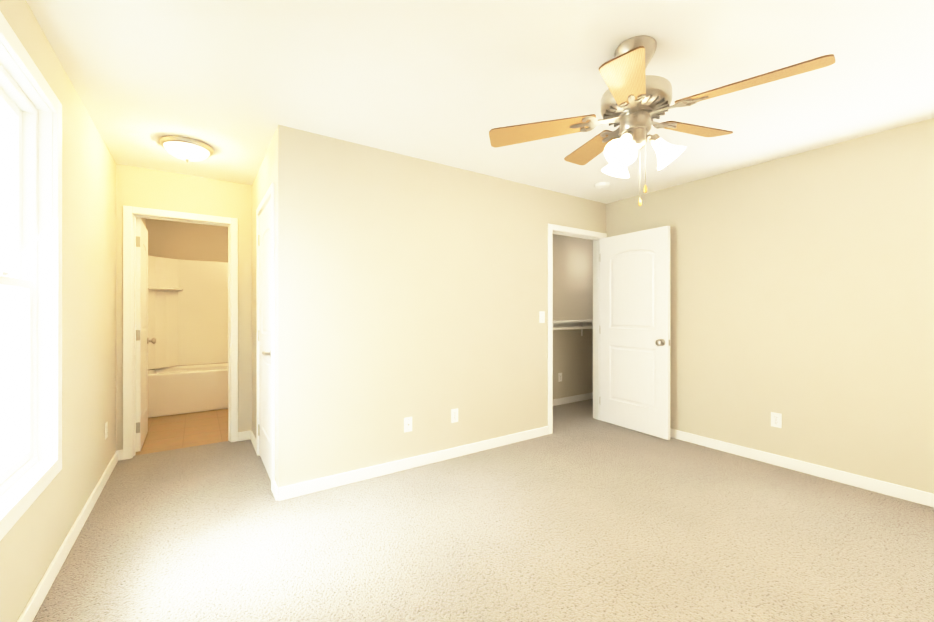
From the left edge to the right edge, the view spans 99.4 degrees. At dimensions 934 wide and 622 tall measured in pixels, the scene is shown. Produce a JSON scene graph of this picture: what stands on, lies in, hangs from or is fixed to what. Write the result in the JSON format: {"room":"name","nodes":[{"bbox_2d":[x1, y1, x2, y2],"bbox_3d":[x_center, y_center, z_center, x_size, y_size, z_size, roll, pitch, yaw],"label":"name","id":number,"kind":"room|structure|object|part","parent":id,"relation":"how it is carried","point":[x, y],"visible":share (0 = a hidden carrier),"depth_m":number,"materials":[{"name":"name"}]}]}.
{"room":"empty bedroom","nodes":[
{"label":"empty bedroom","id":0,"kind":"room"},
{"bbox_2d":[0,0,145,621],"bbox_3d":[-2.148,0.010,2.066,0.120,2.440,7.530,0,0,-34],"label":"wall","id":1,"kind":"structure","parent":0,"point":[32,540],"depth_m":2.18,"materials":[{"name":"paint"}]},
{"bbox_2d":[0,11,61,540],"bbox_3d":[-1.736,-0.115,1.477,0.138,1.744,0.909,0,0,-34],"label":"window","id":2,"kind":"structure","parent":1,"relation":"in","point":[12,90],"depth_m":1.75,"materials":[{"name":"glass"}]},
{"bbox_3d":[-1.776,-0.487,1.450,0.004,0.716,0.625,0,0,-34],"label":"sash glass","id":3,"kind":"part","parent":2,"relation":"part of","materials":[{"name":"glass"}]},
{"bbox_3d":[-1.776,-0.487,1.450,0.026,0.784,0.693,0,0,-34],"label":"window sash","id":4,"kind":"part","parent":2,"relation":"part of","materials":[{"name":"white"}]},
{"bbox_3d":[-1.750,0.257,1.468,0.004,0.716,0.625,0,0,-34],"label":"sash glass","id":5,"kind":"part","parent":2,"relation":"part of","materials":[{"name":"glass"}]},
{"bbox_3d":[-1.750,0.257,1.468,0.026,0.784,0.693,0,0,-34],"label":"window sash","id":6,"kind":"part","parent":2,"relation":"part of","materials":[{"name":"white"}]},
{"bbox_2d":[17,450,122,621],"bbox_3d":[-1.452,1.187,1.178,0.030,0.085,5.040,0,0,-34],"label":"baseboard","id":7,"kind":"structure","parent":1,"relation":"attached to","point":[33,605],"depth_m":1.94,"materials":[{"name":"paint"}]},
{"bbox_2d":[105,422,107,438],"bbox_3d":[-2.627,0.870,2.882,0.008,0.114,0.070,0,0,-34],"label":"outlet","id":8,"kind":"object","parent":1,"relation":"attached to","point":[106,429],"visible":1,"depth_m":2.88,"materials":[{"name":"plastic"}]},
{"bbox_2d":[135,409,227,455],"bbox_3d":[-2.930,1.280,4.690,1.780,0.100,2.310,0,0,-34],"label":"floor","id":9,"kind":"structure","parent":0,"point":[171,432],"depth_m":4.07,"materials":[{"name":"brown tile"}]},
{"bbox_2d":[148,255,227,417],"bbox_3d":[-3.298,0.270,5.231,1.536,1.920,0.758,0,0,-34],"label":"bathtub","id":10,"kind":"object","parent":9,"relation":"on","point":[188,331],"visible":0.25,"depth_m":5.18,"materials":[{"name":"plastic"}]},
{"bbox_2d":[116,164,251,449],"bbox_3d":[-1.516,0.010,4.256,3.390,2.440,0.120,0,0,-34],"label":"wall","id":11,"kind":"structure","parent":0,"point":[149,188],"depth_m":3.56,"materials":[{"name":"paint"}]},
{"bbox_2d":[136,218,155,451],"bbox_3d":[-3.045,0.206,3.707,0.177,2.024,0.704,0,0,-35],"label":"bathroom door","id":12,"kind":"structure","parent":11,"relation":"in","point":[142,340],"depth_m":3.50,"materials":[{"name":"paint"}]},
{"bbox_3d":[-3.047,0.206,3.711,0.035,2.024,0.694,0,0,-35],"label":"panel","id":13,"kind":"part","parent":12,"relation":"part of","materials":[{"name":"paint"}]},
{"bbox_3d":[-3.218,0.300,3.957,0.177,0.066,0.096,0,0,-35],"label":"knob","id":14,"kind":"part","parent":12,"relation":"part of","materials":[{"name":"silver metal"}]},
{"bbox_2d":[123,205,237,459],"bbox_3d":[-2.541,0.179,3.558,0.824,2.102,0.152,0,0,-34],"label":"door frame","id":15,"kind":"structure","parent":11,"relation":"attached to","point":[131,214],"depth_m":3.37,"materials":[{"name":"paint"}]},
{"bbox_2d":[238,431,244,439],"bbox_3d":[-1.959,1.188,4.035,0.673,0.085,0.014,0,0,-34],"label":"baseboard","id":16,"kind":"structure","parent":11,"relation":"attached to","point":[241,435],"depth_m":3.74,"materials":[{"name":"paint"}]},
{"bbox_2d":[245,430,255,450],"bbox_3d":[-1.944,1.188,3.602,0.025,0.085,0.478,0,0,-34],"label":"baseboard","id":17,"kind":"structure","parent":11,"relation":"attached to","point":[249,435],"depth_m":3.73,"materials":[{"name":"paint"}]},
{"bbox_2d":[146,219,227,261],"bbox_3d":[-3.497,0.010,5.629,1.660,2.440,0.120,0,0,-34],"label":"wall","id":18,"kind":"structure","parent":0,"point":[182,240],"depth_m":5.36,"materials":[{"name":"paint"}]},
{"bbox_2d":[252,133,274,437],"bbox_3d":[-1.631,0.010,3.270,0.120,2.440,1.380,0,0,-34],"label":"wall","id":19,"kind":"structure","parent":0,"point":[264,179],"depth_m":3.58,"materials":[{"name":"paint"}]},
{"bbox_2d":[258,199,270,479],"bbox_3d":[-1.537,0.206,3.061,0.135,2.024,0.764,0,0,-34],"label":"hall door","id":20,"kind":"structure","parent":19,"relation":"in","point":[264,338],"depth_m":3.08,"materials":[{"name":"paint"}]},
{"bbox_3d":[-1.372,0.300,2.818,0.135,0.064,0.178,0,0,-34],"label":"knob","id":21,"kind":"part","parent":20,"relation":"part of","materials":[{"name":"silver metal"}]},
{"bbox_2d":[256,182,274,492],"bbox_3d":[-1.501,0.179,3.080,0.152,2.102,0.884,0,0,-34],"label":"door frame","id":22,"kind":"structure","parent":19,"relation":"attached to","point":[269,194],"depth_m":2.70,"materials":[{"name":"paint"}]},
{"bbox_2d":[275,125,605,487],"bbox_3d":[0.756,0.010,3.988,4.875,2.440,0.120,0,0,-34],"label":"wall","id":23,"kind":"structure","parent":0,"point":[415,289],"depth_m":3.05,"materials":[{"name":"paint"}]},
{"bbox_2d":[404,417,411,432],"bbox_3d":[-0.456,0.885,3.082,0.070,0.114,0.014,0,0,-34],"label":"outlet","id":24,"kind":"object","parent":23,"relation":"attached to","point":[407,424],"visible":1,"depth_m":3.08,"materials":[{"name":"plastic"}]},
{"bbox_2d":[273,426,547,500],"bbox_3d":[-0.213,1.188,3.247,2.467,0.085,0.014,0,0,-34],"label":"baseboard","id":25,"kind":"structure","parent":23,"relation":"attached to","point":[307,487],"depth_m":3.01,"materials":[{"name":"paint"}]},
{"bbox_2d":[451,408,457,422],"bbox_3d":[-0.102,0.880,3.326,0.070,0.114,0.008,0,0,-34],"label":"outlet","id":26,"kind":"object","parent":23,"relation":"attached to","point":[454,415],"visible":1,"depth_m":3.32,"materials":[{"name":"plastic"}]},
{"bbox_2d":[539,311,544,322],"bbox_3d":[0.744,0.060,3.896,0.070,0.114,0.019,0,0,-34],"label":"light switch","id":27,"kind":"object","parent":23,"relation":"attached to","point":[541,316],"visible":1,"depth_m":3.89,"materials":[{"name":"plastic"}]},
{"bbox_2d":[548,223,606,433],"bbox_3d":[1.151,0.179,4.257,0.924,2.102,0.152,0,0,-34],"label":"door frame","id":28,"kind":"structure","parent":23,"relation":"attached to","point":[595,237],"depth_m":4.30,"materials":[{"name":"paint"}]},
{"bbox_2d":[600,226,670,439],"bbox_3d":[1.704,0.206,4.082,0.177,2.024,0.804,0,0,-31],"label":"closet door","id":29,"kind":"structure","parent":23,"relation":"in","point":[635,341],"depth_m":4.02,"materials":[{"name":"paint"}]},
{"bbox_3d":[1.888,0.300,3.780,0.177,0.066,0.096,0,0,-31],"label":"knob","id":30,"kind":"part","parent":29,"relation":"part of","materials":[{"name":"silver metal"}]},
{"bbox_2d":[26,0,933,203],"bbox_3d":[0.275,-1.260,3.714,5.980,0.100,7.530,0,0,-34],"label":"ceiling","id":31,"kind":"structure","parent":0,"point":[233,84],"depth_m":2.03,"materials":[{"name":"paint"}]},
{"bbox_2d":[159,135,213,162],"bbox_3d":[-2.039,-1.145,2.883,0.324,0.129,0.324,0,0,-34],"label":"dome light","id":32,"kind":"object","parent":31,"relation":"attached to","point":[187,149],"visible":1,"depth_m":2.80,"materials":[{"name":"white glass"}]},
{"bbox_3d":[-2.039,-1.145,2.883,0.272,0.075,0.272,0,0,-34],"label":"glass","id":33,"kind":"part","parent":32,"relation":"part of","materials":[{"name":"white glass"}]},
{"bbox_2d":[595,182,609,188],"bbox_3d":[1.289,-1.191,3.770,0.132,0.038,0.132,0,0,-34],"label":"smoke detector","id":34,"kind":"object","parent":31,"relation":"attached to","point":[601,185],"visible":1,"depth_m":3.73,"materials":[{"name":"plastic"}]},
{"bbox_2d":[489,35,835,205],"bbox_3d":[0.815,-0.853,1.827,1.275,0.715,1.299,0,0,-34],"label":"fan","id":35,"kind":"object","parent":31,"relation":"hanging from","point":[635,101],"visible":1,"depth_m":1.76,"materials":[{"name":"brown wood"}]},
{"bbox_3d":[0.355,-0.861,1.887,0.495,0.006,0.140,-6,-13,9],"label":"blade","id":36,"kind":"part","parent":35,"relation":"part of","materials":[{"name":"brown wood"}]},
{"bbox_3d":[0.706,-0.918,2.245,0.140,0.006,0.495,12,2,-10],"label":"blade","id":37,"kind":"part","parent":35,"relation":"part of","materials":[{"name":"brown wood"}]},
{"bbox_3d":[0.741,-0.715,1.959,0.140,0.141,0.137,0,0,-14],"label":"lamp shade","id":38,"kind":"part","parent":35,"relation":"part of","materials":[{"name":"white glass"}]},
{"bbox_3d":[0.675,-0.715,1.726,0.137,0.141,0.140,0,0,-44],"label":"lamp shade","id":39,"kind":"part","parent":35,"relation":"part of","materials":[{"name":"white glass"}]},
{"bbox_3d":[0.586,-0.835,1.446,0.140,0.006,0.495,-13,4,28],"label":"blade","id":40,"kind":"part","parent":35,"relation":"part of","materials":[{"name":"brown wood"}]},
{"bbox_3d":[0.806,-0.683,1.817,0.085,0.307,0.081,0,0,-34],"label":"chain","id":41,"kind":"part","parent":35,"relation":"part of","materials":[{"name":"silver metal"}]},
{"bbox_3d":[0.910,-0.715,1.786,0.137,0.141,0.140,0,0,16],"label":"lamp shade","id":42,"kind":"part","parent":35,"relation":"part of","materials":[{"name":"white glass"}]},
{"bbox_3d":[1.154,-0.927,2.019,0.495,0.006,0.140,-6,15,-27],"label":"blade","id":43,"kind":"part","parent":35,"relation":"part of","materials":[{"name":"brown wood"}]},
{"bbox_3d":[1.079,-0.875,1.523,0.495,0.006,0.140,5,15,45],"label":"blade","id":44,"kind":"part","parent":35,"relation":"part of","materials":[{"name":"brown wood"}]},
{"bbox_2d":[33,399,933,621],"bbox_3d":[0.924,1.280,2.760,5.980,0.100,5.220,0,0,-34],"label":"floor","id":45,"kind":"structure","parent":0,"point":[580,513],"depth_m":2.10,"materials":[{"name":"carpet"}]},
{"bbox_2d":[553,234,592,398],"bbox_3d":[1.442,0.010,5.011,2.590,2.440,0.800,0,0,-34],"label":"wall","id":46,"kind":"structure","parent":0,"point":[573,300],"depth_m":5.34,"materials":[{"name":"paint"}]},
{"bbox_2d":[558,373,561,381],"bbox_3d":[1.225,0.870,5.197,0.070,0.114,0.008,0,0,-34],"label":"electrical outlet","id":47,"kind":"object","parent":46,"relation":"attached to","point":[559,377],"visible":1,"depth_m":5.19,"materials":[{"name":"plastic"}]},
{"bbox_2d":[553,320,592,335],"bbox_3d":[1.369,0.231,5.118,2.346,0.219,0.300,0,0,-34],"label":"closet shelf","id":48,"kind":"object","parent":46,"relation":"attached to","point":[570,324],"visible":0.23,"depth_m":5.12,"materials":[{"name":"paint"}]},
{"bbox_2d":[553,392,592,405],"bbox_3d":[1.288,1.188,5.237,2.350,0.085,0.014,0,0,-34],"label":"baseboard","id":49,"kind":"structure","parent":46,"relation":"attached to","point":[565,400],"depth_m":5.32,"materials":[{"name":"paint"}]},
{"bbox_2d":[606,118,933,493],"bbox_3d":[2.619,0.010,3.042,0.120,2.440,3.540,0,0,-34],"label":"wall","id":50,"kind":"structure","parent":0,"point":[802,293],"depth_m":2.97,"materials":[{"name":"paint"}]},
{"bbox_2d":[771,412,781,427],"bbox_3d":[2.465,0.870,3.155,0.008,0.114,0.070,0,0,-34],"label":"outlet","id":51,"kind":"object","parent":50,"relation":"attached to","point":[776,419],"visible":1,"depth_m":3.15,"materials":[{"name":"plastic"}]},
{"bbox_2d":[670,428,933,507],"bbox_3d":[2.555,1.187,3.017,0.014,0.085,3.510,0,0,-34],"label":"baseboard","id":52,"kind":"structure","parent":50,"relation":"attached to","point":[890,489],"depth_m":2.94,"materials":[{"name":"paint"}]}
]}

